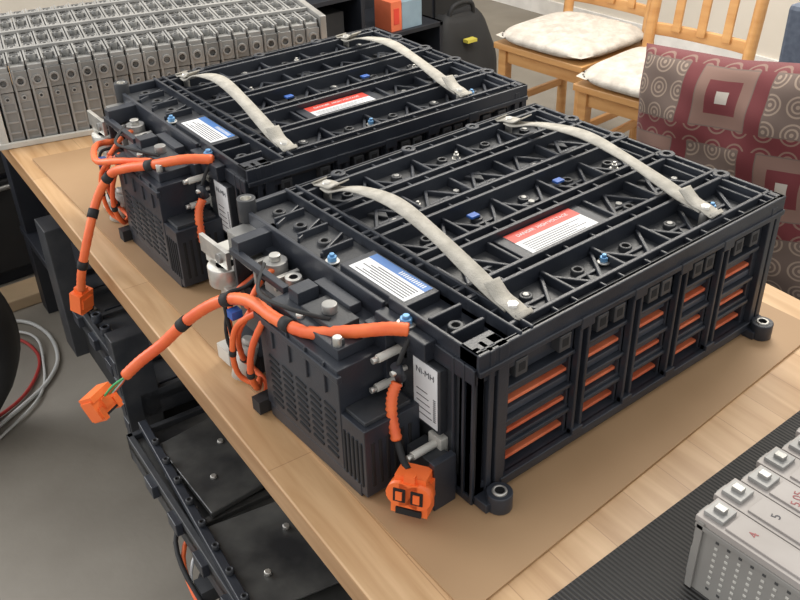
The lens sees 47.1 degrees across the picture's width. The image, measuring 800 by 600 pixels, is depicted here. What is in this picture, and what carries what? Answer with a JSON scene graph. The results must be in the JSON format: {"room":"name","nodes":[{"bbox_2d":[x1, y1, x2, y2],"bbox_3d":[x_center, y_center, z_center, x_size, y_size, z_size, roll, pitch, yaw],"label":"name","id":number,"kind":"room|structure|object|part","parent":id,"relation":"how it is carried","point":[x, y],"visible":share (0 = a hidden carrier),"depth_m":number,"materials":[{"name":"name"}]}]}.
{"room":"workspace","nodes":[
{"label":"workspace","id":0,"kind":"room"},
{"bbox_2d":[0,0,109,19],"bbox_3d":[-2.511,-2.123,3.918,6.900,2.600,0.100,-24,39,-31],"label":"wall","id":1,"kind":"structure","parent":0,"point":[6,6],"depth_m":4.77,"materials":[{"name":"paint"}]},
{"bbox_2d":[0,0,630,599],"bbox_3d":[-0.290,0.426,2.313,6.900,0.050,7.100,-24,39,-31],"label":"floor","id":2,"kind":"structure","parent":0,"point":[80,520],"depth_m":2.23,"materials":[{"name":"concrete"}]},
{"bbox_2d":[0,292,20,409],"bbox_3d":[-1.247,0.117,2.230,0.600,0.600,0.170,-5,33,-5],"label":"tire","id":3,"kind":"object","parent":2,"relation":"on","point":[10,346],"visible":1,"depth_m":2.25,"materials":[{"name":"black rubber"}]},
{"bbox_2d":[0,276,41,311],"bbox_3d":[-1.342,0.036,2.881,0.723,0.040,0.110,-23,39,-30],"label":"wooden plank","id":4,"kind":"object","parent":2,"relation":"on","point":[25,293],"visible":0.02,"depth_m":2.93,"materials":[{"name":"brown wood"}]},
{"bbox_2d":[0,22,50,284],"bbox_3d":[-1.589,-0.376,2.922,1.170,0.700,0.508,-24,39,-31],"label":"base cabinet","id":5,"kind":"object","parent":2,"relation":"on","point":[15,263],"visible":0.02,"depth_m":2.99,"materials":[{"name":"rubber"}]},
{"bbox_2d":[0,319,59,438],"bbox_3d":[-1.106,0.209,2.615,0.276,0.022,0.598,-16,35,-20],"label":"extension cord","id":6,"kind":"object","parent":2,"relation":"on","point":[39,392],"visible":0.91,"depth_m":2.59,"materials":[{"name":"grey plastic"}]},
{"bbox_2d":[305,0,442,52],"bbox_3d":[-0.311,-1.283,4.040,0.960,0.950,0.420,-24,39,-31],"label":"storage shelf","id":7,"kind":"object","parent":2,"relation":"on","point":[342,16],"visible":0.15,"depth_m":4.01,"materials":[{"name":"black metal"}]},
{"bbox_2d":[374,0,421,31],"bbox_3d":[-0.008,-1.296,4.120,0.175,0.130,0.122,-24,39,-31],"label":"box","id":8,"kind":"object","parent":7,"relation":"on","point":[390,15],"visible":1,"depth_m":4.08,"materials":[{"name":"orange cardboard"}]},
{"bbox_2d":[0,67,799,599],"bbox_3d":[-0.031,0.205,1.910,0.905,0.746,3.000,-21,38,-27],"label":"workbench","id":9,"kind":"object","parent":2,"relation":"on","point":[364,558],"visible":0.11,"depth_m":1.22,"materials":[{"name":"brown wood"}]},
{"bbox_2d":[0,0,326,150],"bbox_3d":[-0.648,-0.639,2.371,0.812,0.200,0.482,-14,35,-19],"label":"modules","id":10,"kind":"object","parent":9,"relation":"on","point":[64,62],"visible":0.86,"depth_m":2.19,"materials":[{"name":"grey plastic"}]},
{"bbox_2d":[34,215,351,599],"bbox_3d":[-0.308,0.199,1.823,0.516,0.397,1.346,-21,38,-27],"label":"battery","id":11,"kind":"object","parent":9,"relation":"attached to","point":[241,542],"visible":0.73,"depth_m":1.65,"materials":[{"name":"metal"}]},
{"bbox_2d":[32,147,799,599],"bbox_3d":[-0.089,-0.117,1.719,0.815,0.004,1.536,-24,39,-31],"label":"cardboard sheet","id":12,"kind":"object","parent":9,"relation":"on","point":[470,553],"visible":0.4,"depth_m":1.20,"materials":[{"name":"brown cardboard"}]},
{"bbox_2d":[69,27,527,315],"bbox_3d":[-0.242,-0.252,1.770,0.844,0.375,0.573,-23,39,-30],"label":"battery pack","id":13,"kind":"object","parent":12,"relation":"on","point":[182,147],"visible":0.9,"depth_m":1.65,"materials":[{"name":"black plastic"}]},
{"bbox_3d":[-0.164,-0.306,1.800,0.653,0.230,0.568,-23,39,-30],"label":"frame","id":14,"kind":"part","parent":13,"relation":"part of","materials":[{"name":"black plastic"}]},
{"bbox_2d":[78,103,785,518],"bbox_3d":[0.050,0.002,1.322,0.920,0.329,0.614,-24,39,-31],"label":"battery pack","id":15,"kind":"object","parent":12,"relation":"on","point":[440,317],"visible":1,"depth_m":1.22,"materials":[{"name":"black plastic"}]},
{"bbox_2d":[548,411,799,599],"bbox_3d":[0.613,0.350,0.964,0.830,0.004,0.642,-24,39,-31],"label":"rubber mat","id":16,"kind":"object","parent":9,"relation":"on","point":[651,564],"visible":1,"depth_m":1.06,"materials":[{"name":"grey rubber"}]},
{"bbox_2d":[684,427,799,599],"bbox_3d":[0.533,0.290,0.952,0.281,0.114,0.375,-24,39,-31],"label":"modules","id":17,"kind":"object","parent":16,"relation":"on","point":[745,545],"visible":1,"depth_m":0.97,"materials":[{"name":"grey plastic"}]},
{"bbox_2d":[421,0,469,17],"bbox_3d":[0.068,-1.719,4.700,0.560,0.950,0.320,-24,39,-31],"label":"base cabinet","id":18,"kind":"object","parent":2,"relation":"on","point":[431,8],"visible":0.02,"depth_m":4.71,"materials":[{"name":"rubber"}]},
{"bbox_2d":[435,0,496,72],"bbox_3d":[0.282,-1.285,4.522,0.405,0.399,0.290,-24,39,-31],"label":"tool bag","id":19,"kind":"object","parent":2,"relation":"on","point":[466,34],"visible":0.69,"depth_m":4.45,"materials":[{"name":"black fabric"}]},
{"bbox_2d":[494,0,649,137],"bbox_3d":[0.722,-1.075,3.667,0.559,0.956,0.464,-27,40,-33],"label":"dining chair","id":20,"kind":"object","parent":2,"relation":"on","point":[563,45],"visible":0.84,"depth_m":3.60,"materials":[{"name":"brown wood"}]},
{"bbox_2d":[573,0,769,139],"bbox_3d":[0.959,-0.816,3.254,0.559,0.956,0.464,-29,42,-35],"label":"dining chair","id":21,"kind":"object","parent":2,"relation":"on","point":[611,85],"visible":0.41,"depth_m":3.24,"materials":[{"name":"brown wood"}]},
{"bbox_2d":[779,2,799,62],"bbox_3d":[0.914,-0.128,2.187,0.600,0.960,0.500,-24,39,-31],"label":"upholstered chair","id":22,"kind":"object","parent":2,"relation":"on","point":[790,49],"visible":0.02,"depth_m":2.23,"materials":[{"name":"fabric"}]},
{"bbox_2d":[636,43,799,299],"bbox_3d":[0.727,-0.288,2.040,0.196,0.558,0.562,-26,40,-33],"label":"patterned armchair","id":23,"kind":"object","parent":22,"relation":"on","point":[739,117],"visible":0.5,"depth_m":1.94,"materials":[{"name":"fabric"}]},
{"bbox_2d":[552,0,799,59],"bbox_3d":[2.361,-1.874,3.316,0.100,2.600,7.000,-24,39,-31],"label":"wall","id":24,"kind":"structure","parent":0,"point":[773,30],"depth_m":4.60,"materials":[{"name":"paint"}]},
{"bbox_2d":[493,0,778,61],"bbox_3d":[2.347,-0.799,3.966,0.015,0.090,7.000,-24,39,-31],"label":"baseboard","id":25,"kind":"structure","parent":24,"relation":"attached to","point":[544,7],"depth_m":5.00,"materials":[{"name":"paint"}]}
]}

